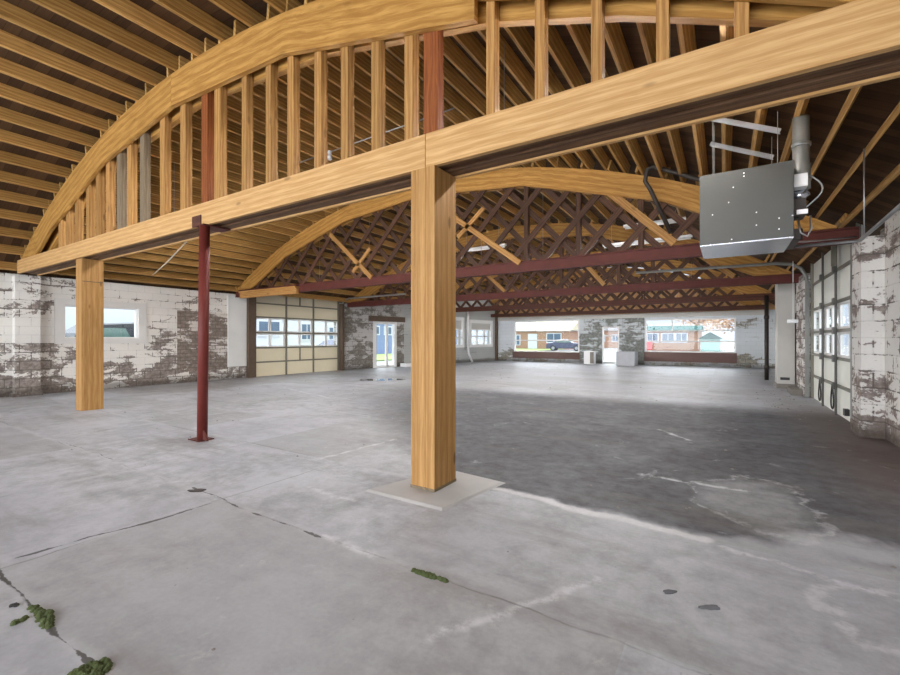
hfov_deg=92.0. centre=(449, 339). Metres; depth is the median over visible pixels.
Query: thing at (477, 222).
joist
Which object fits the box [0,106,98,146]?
joist
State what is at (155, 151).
joist
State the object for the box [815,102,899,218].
joist
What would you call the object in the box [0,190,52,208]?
joist
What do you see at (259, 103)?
joist
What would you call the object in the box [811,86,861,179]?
joist
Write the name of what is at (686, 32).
joist
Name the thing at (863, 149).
wire
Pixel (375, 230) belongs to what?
joist
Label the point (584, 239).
joist
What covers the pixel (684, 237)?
strip light
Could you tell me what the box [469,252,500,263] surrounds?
joist
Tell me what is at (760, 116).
joist
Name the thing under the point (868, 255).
brick pilaster
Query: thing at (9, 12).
joist
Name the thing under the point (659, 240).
strip light
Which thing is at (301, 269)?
joist
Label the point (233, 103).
joist
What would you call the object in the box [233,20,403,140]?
joist
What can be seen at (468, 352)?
vent pipe
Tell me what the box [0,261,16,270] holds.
joist
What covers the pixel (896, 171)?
joist
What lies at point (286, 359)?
door
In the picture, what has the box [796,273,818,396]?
brick pier
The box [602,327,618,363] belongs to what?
door
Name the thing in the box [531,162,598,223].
joist
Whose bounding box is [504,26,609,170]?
joist
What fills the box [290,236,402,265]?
joist
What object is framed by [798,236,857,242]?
conduit
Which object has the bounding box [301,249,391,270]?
joist
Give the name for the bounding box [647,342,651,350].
sign
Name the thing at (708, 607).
chip
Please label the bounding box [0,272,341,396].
wall
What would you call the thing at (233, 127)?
joist
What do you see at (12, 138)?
joist
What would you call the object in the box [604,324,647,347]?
house
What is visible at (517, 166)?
joist
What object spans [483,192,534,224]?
joist
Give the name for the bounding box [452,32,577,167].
joist
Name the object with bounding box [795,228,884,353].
wall
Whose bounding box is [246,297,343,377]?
door frame
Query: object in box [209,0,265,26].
joist
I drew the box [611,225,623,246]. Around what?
strip light
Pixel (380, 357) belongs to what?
lawn
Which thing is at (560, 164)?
joist
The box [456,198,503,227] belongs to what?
joist
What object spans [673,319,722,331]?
tree
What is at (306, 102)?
joist
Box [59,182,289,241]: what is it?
joist
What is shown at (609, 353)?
ground
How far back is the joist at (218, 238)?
12.04 m
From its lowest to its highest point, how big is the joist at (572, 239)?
0.193 m
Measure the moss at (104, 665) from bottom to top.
0.017 m
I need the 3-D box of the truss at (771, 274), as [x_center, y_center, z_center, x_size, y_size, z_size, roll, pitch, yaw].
[2.046,-2.530,14.443,15.082,2.340,0.220,0,0,32]
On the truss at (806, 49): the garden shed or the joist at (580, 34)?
the joist at (580, 34)
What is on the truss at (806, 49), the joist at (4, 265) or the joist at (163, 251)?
the joist at (163, 251)
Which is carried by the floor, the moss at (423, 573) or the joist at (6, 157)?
the moss at (423, 573)
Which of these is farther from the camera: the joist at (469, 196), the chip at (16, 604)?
the joist at (469, 196)
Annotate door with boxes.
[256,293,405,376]
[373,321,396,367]
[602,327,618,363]
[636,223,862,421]
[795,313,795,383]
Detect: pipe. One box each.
[467,312,472,361]
[643,164,699,233]
[764,295,768,379]
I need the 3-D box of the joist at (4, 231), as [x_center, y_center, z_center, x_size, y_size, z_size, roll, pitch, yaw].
[-11.021,-2.211,5.954,0.136,0.194,8.280,0,0,32]
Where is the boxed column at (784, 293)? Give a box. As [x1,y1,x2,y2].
[774,283,795,387]
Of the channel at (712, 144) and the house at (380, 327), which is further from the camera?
the house at (380, 327)
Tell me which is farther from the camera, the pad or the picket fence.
the picket fence
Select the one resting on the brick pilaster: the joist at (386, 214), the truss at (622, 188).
the truss at (622, 188)
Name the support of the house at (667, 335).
on the ground at (609, 353)
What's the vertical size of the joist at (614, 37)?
0.194 m
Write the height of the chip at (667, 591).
0.006 m
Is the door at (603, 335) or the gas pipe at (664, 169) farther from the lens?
the door at (603, 335)
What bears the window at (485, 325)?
attached to the wall at (478, 354)
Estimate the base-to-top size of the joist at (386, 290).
0.189 m
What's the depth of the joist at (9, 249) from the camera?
9.36 m
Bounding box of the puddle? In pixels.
[360,379,404,380]
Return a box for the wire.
[863,149,864,234]
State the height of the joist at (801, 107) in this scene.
0.189 m
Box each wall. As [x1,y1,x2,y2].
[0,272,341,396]
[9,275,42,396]
[344,304,403,369]
[404,300,494,362]
[498,267,774,368]
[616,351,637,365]
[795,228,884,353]
[885,209,899,447]
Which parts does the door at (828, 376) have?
rail, operator arm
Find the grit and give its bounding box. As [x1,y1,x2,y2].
[10,367,896,650]
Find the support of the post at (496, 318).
on the floor
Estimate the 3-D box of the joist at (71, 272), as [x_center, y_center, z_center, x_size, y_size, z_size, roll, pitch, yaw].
[-8.294,-1.635,12.032,0.139,0.185,5.370,0,0,32]
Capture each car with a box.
[65,322,133,336]
[319,339,333,344]
[546,339,577,350]
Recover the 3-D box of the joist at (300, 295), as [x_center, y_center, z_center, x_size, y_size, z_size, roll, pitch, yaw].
[-5.536,-1.635,16.281,0.139,0.185,5.200,0,0,32]
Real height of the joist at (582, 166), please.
0.195 m
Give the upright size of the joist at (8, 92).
0.197 m
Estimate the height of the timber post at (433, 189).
2.770 m
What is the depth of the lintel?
20.07 m
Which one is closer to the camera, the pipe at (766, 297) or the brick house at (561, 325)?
the pipe at (766, 297)
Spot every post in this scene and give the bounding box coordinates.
[76,258,103,410]
[410,165,455,491]
[495,311,497,360]
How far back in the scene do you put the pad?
3.68 m
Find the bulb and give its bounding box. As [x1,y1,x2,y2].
[327,150,331,159]
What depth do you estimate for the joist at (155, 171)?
9.21 m
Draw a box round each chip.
[9,602,19,607]
[187,489,205,491]
[663,589,676,593]
[698,604,719,609]
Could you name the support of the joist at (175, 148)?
on the truss at (806, 49)
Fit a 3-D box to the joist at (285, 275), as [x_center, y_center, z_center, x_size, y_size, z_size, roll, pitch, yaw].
[-4.800,-2.140,15.815,0.129,0.189,5.200,0,0,32]
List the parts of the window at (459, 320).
transom panel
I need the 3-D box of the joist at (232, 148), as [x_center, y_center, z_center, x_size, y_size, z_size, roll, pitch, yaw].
[-3.655,-3.653,9.098,0.072,0.194,5.370,0,0,32]
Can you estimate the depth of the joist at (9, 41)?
5.87 m
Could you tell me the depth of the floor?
2.97 m
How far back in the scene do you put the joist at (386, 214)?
12.68 m
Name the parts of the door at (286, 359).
rail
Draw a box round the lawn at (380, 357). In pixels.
[377,348,562,360]
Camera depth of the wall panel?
14.36 m
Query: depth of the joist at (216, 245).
12.16 m
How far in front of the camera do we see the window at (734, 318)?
21.03 m
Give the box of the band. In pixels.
[498,310,769,320]
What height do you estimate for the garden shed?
2.220 m
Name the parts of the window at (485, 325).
transom panel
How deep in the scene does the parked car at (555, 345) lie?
52.99 m
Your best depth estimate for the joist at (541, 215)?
12.70 m
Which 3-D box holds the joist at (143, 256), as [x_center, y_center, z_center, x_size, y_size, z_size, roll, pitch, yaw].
[-7.577,-2.128,11.579,0.129,0.189,5.370,0,0,32]
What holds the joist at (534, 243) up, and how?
on the truss at (771, 274)
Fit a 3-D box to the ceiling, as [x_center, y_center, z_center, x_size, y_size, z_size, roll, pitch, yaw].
[0.034,-2.662,11.278,16.200,2.597,29.500,0,0,32]
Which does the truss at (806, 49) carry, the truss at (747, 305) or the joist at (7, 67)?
the joist at (7, 67)
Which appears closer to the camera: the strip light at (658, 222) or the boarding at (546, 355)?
the strip light at (658, 222)
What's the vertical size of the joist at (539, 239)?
0.190 m
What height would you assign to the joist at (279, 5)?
0.196 m
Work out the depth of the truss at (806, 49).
3.88 m
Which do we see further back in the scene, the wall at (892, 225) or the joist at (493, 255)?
the joist at (493, 255)
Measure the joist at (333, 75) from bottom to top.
0.193 m
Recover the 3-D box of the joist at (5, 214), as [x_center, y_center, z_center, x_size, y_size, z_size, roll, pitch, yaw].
[-10.582,-2.467,5.676,0.130,0.195,8.280,0,0,32]
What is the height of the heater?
1.471 m
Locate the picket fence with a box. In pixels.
[722,342,733,351]
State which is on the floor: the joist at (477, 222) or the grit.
the grit
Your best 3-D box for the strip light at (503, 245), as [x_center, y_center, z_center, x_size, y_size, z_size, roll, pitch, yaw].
[0.880,-3.091,11.867,1.400,1.317,0.100,0,0,32]
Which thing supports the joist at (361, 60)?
on the truss at (806, 49)
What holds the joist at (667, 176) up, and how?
on the truss at (622, 188)
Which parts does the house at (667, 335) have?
pane, pane, pane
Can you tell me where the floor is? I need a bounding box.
[0,361,899,674]
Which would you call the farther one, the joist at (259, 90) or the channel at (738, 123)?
the joist at (259, 90)
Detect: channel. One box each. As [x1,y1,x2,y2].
[709,142,773,159]
[712,118,780,133]
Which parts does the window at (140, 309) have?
frame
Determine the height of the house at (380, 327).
4.920 m
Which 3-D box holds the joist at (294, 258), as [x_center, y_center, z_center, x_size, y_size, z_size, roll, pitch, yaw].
[-4.035,-2.582,15.332,0.118,0.192,5.200,0,0,32]
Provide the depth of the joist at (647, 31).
4.15 m
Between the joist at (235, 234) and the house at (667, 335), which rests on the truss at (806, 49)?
the joist at (235, 234)
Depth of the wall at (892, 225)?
5.39 m
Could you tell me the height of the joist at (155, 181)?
0.195 m
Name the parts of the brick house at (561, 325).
door, pane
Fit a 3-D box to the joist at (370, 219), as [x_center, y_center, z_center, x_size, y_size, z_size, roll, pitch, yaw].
[-1.609,-3.505,13.797,0.083,0.195,5.200,0,0,32]
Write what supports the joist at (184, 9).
on the truss at (806, 49)
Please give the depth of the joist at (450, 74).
6.00 m
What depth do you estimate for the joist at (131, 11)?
5.21 m
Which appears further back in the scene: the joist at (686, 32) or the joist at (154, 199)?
the joist at (154, 199)
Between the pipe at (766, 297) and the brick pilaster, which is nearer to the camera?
the brick pilaster
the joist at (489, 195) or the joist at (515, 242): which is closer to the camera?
the joist at (489, 195)
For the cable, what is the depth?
8.11 m
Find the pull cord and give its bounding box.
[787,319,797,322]
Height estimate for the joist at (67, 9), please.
0.190 m
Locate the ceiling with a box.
[0,0,899,304]
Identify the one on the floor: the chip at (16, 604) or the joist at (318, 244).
the chip at (16, 604)
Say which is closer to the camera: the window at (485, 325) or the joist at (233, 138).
the joist at (233, 138)
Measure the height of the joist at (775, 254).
0.188 m
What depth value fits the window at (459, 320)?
24.07 m
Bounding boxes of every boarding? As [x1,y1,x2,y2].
[513,351,579,358]
[644,352,736,362]
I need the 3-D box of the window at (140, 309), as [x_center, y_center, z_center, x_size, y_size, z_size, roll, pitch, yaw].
[-9.092,-0.445,11.366,0.200,1.110,1.970,0,0,32]
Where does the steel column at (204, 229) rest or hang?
on the floor
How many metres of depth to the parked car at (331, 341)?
29.29 m
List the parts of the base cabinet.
panel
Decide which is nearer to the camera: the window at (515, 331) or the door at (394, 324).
the door at (394, 324)
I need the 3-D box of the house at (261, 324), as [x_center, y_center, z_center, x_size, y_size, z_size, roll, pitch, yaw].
[-16.262,-1.140,36.022,10.600,5.120,11.100,0,0,32]
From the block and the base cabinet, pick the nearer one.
the block
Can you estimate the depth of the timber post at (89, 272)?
7.97 m
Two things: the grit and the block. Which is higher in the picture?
the block
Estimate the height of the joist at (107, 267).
0.186 m
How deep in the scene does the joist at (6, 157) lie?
7.69 m
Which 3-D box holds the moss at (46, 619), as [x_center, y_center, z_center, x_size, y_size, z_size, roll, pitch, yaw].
[-1.928,1.292,2.014,0.290,0.017,0.146,0,0,32]
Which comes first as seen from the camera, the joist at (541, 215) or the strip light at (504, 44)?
the strip light at (504, 44)
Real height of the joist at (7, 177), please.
0.197 m
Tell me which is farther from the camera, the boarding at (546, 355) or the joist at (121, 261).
the boarding at (546, 355)
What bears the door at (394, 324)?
attached to the wall at (358, 330)
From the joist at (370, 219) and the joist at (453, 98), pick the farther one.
the joist at (370, 219)
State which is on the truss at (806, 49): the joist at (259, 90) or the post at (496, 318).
the joist at (259, 90)
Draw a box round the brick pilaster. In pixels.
[850,235,884,438]
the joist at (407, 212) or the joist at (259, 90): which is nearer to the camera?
the joist at (259, 90)
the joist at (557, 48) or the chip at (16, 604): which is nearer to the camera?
the chip at (16, 604)
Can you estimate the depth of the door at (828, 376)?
8.23 m
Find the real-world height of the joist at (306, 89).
0.192 m
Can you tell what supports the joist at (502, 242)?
on the truss at (771, 274)
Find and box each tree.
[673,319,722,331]
[705,319,733,333]
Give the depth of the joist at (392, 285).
19.17 m
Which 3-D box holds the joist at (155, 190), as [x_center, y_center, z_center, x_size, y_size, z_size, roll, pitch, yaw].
[-5.541,-3.143,10.291,0.100,0.195,5.370,0,0,32]
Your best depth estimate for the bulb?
7.11 m
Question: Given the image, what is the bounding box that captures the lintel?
[369,316,404,321]
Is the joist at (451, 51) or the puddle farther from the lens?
the puddle
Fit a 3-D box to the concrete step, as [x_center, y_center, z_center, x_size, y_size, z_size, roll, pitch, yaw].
[8.382,1.235,10.258,0.600,0.130,0.800,0,0,32]
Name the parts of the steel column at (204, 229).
plate, cap plate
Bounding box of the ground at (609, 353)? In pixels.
[377,343,848,364]
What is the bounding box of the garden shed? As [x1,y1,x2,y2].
[698,332,722,351]
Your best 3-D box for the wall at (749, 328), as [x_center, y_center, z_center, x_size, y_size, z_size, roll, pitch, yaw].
[8.557,-1.223,23.163,14.300,5.246,0.300,0,0,32]
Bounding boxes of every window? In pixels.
[54,298,146,343]
[456,317,463,347]
[469,320,492,346]
[514,320,578,352]
[645,317,735,352]
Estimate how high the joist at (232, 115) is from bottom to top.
0.193 m
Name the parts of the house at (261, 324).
pane, pane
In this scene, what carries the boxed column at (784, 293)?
on the floor
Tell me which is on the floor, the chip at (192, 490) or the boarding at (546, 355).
the chip at (192, 490)
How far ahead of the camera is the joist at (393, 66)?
5.90 m
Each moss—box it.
[10,604,55,629]
[67,657,112,674]
[411,568,448,582]
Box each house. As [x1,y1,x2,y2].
[256,319,333,345]
[377,324,456,353]
[516,321,577,348]
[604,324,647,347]
[647,325,703,350]
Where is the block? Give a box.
[400,363,410,366]
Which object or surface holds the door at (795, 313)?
in the wall at (882, 232)
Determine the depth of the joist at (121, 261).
11.89 m
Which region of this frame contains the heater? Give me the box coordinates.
[700,112,823,258]
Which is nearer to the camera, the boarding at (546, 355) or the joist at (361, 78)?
the joist at (361, 78)
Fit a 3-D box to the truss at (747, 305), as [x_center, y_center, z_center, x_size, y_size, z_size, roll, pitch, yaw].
[8.093,-2.510,22.451,13.323,2.380,0.220,0,0,32]
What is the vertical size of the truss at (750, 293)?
2.340 m
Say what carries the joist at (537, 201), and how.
on the truss at (622, 188)
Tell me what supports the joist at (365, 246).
on the truss at (622, 188)
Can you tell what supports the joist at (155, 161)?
on the truss at (806, 49)
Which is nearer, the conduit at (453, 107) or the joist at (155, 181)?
the conduit at (453, 107)
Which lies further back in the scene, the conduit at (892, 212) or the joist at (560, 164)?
the joist at (560, 164)
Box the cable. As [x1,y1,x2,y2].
[152,242,186,274]
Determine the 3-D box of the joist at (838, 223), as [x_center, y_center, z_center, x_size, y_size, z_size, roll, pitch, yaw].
[6.991,-1.747,8.357,0.137,0.186,5.200,0,0,32]
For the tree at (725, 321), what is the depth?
57.03 m
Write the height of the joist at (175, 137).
0.195 m
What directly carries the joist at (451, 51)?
on the truss at (806, 49)
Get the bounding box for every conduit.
[300,107,453,162]
[795,203,899,247]
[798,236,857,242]
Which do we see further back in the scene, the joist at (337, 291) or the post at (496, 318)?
the post at (496, 318)
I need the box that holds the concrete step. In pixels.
[787,387,801,395]
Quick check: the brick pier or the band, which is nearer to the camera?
the brick pier
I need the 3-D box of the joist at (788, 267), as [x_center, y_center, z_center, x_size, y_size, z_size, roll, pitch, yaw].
[9.616,-1.747,12.732,0.137,0.186,5.400,0,0,32]
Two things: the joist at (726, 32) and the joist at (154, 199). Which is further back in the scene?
the joist at (154, 199)
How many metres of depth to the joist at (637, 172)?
8.59 m
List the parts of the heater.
casing, plate, hanger rod, fan motor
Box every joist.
[0,0,166,85]
[0,29,144,100]
[0,57,125,116]
[0,83,107,131]
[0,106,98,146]
[0,129,85,162]
[0,150,71,177]
[0,170,59,192]
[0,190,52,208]
[0,208,42,223]
[0,226,33,239]
[0,244,24,254]
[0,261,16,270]
[16,263,236,291]
[20,255,243,285]
[24,245,248,279]
[29,240,251,273]
[30,0,177,70]
[33,227,259,268]
[43,209,269,257]
[48,200,279,252]
[53,193,285,246]
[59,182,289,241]
[66,178,299,236]
[71,164,307,231]
[84,226,266,262]
[85,146,322,222]
[93,0,203,55]
[93,137,328,217]
[100,130,336,213]
[108,119,347,208]
[116,172,312,226]
[117,116,350,204]
[125,101,302,173]
[135,101,313,171]
[145,83,327,166]
[152,0,232,41]
[166,67,340,159]
[178,56,364,155]
[191,53,370,151]
[204,38,388,145]
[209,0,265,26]
[218,40,401,144]
[227,107,339,163]
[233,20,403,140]
[235,286,350,302]
[244,280,358,295]
[249,27,423,135]
[252,268,364,288]
[261,263,361,278]
[263,0,285,12]
[266,4,423,129]
[270,252,383,275]
[285,0,453,127]
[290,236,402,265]
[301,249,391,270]
[304,0,515,167]
[312,222,410,251]
[323,235,408,259]
[325,212,410,243]
[337,208,410,235]
[379,289,410,295]
[382,211,410,224]
[385,44,530,167]
[391,284,410,289]
[392,206,467,237]
[419,41,545,166]
[443,36,557,167]
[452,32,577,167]
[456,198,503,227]
[456,212,492,230]
[459,193,520,225]
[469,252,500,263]
[476,250,508,259]
[477,29,594,169]
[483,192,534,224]
[486,229,541,252]
[497,190,549,223]
[500,227,552,254]
[500,241,530,254]
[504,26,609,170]
[514,225,564,252]
[515,188,565,222]
[516,165,573,218]
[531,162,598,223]
[534,25,629,172]
[550,222,584,247]
[557,157,615,224]
[558,220,599,251]
[565,24,647,175]
[580,161,630,218]
[605,22,666,178]
[607,160,649,229]
[635,167,670,231]
[636,22,687,182]
[664,167,689,234]
[676,24,708,175]
[720,26,733,171]
[748,108,767,167]
[768,266,790,290]
[770,200,808,261]
[780,98,809,161]
[791,213,847,270]
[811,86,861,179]
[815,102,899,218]
[838,164,899,227]
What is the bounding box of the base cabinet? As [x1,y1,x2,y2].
[584,351,595,363]
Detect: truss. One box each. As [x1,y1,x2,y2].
[17,0,899,275]
[236,167,859,298]
[347,223,801,306]
[456,252,774,311]
[491,268,763,316]
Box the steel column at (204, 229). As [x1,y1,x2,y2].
[188,223,230,441]
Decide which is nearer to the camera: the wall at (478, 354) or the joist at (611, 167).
the joist at (611, 167)
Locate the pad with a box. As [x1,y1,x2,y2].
[365,471,504,510]
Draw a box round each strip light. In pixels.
[459,205,505,251]
[504,44,504,108]
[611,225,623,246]
[623,210,685,228]
[654,238,664,242]
[677,234,692,240]
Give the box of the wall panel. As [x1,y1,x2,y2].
[227,295,246,366]
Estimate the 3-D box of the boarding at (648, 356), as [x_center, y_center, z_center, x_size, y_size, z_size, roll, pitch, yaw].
[11.535,0.870,21.043,3.940,0.460,0.100,0,0,32]
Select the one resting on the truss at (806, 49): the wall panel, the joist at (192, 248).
the joist at (192, 248)
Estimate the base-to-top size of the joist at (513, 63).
0.195 m
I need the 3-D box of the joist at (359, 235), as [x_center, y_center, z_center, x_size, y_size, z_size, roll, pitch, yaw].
[-2.436,-3.266,14.320,0.095,0.195,5.200,0,0,32]
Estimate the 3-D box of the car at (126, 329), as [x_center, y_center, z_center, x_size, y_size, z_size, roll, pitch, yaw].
[-10.773,0.395,15.144,1.890,1.930,4.580,0,0,32]

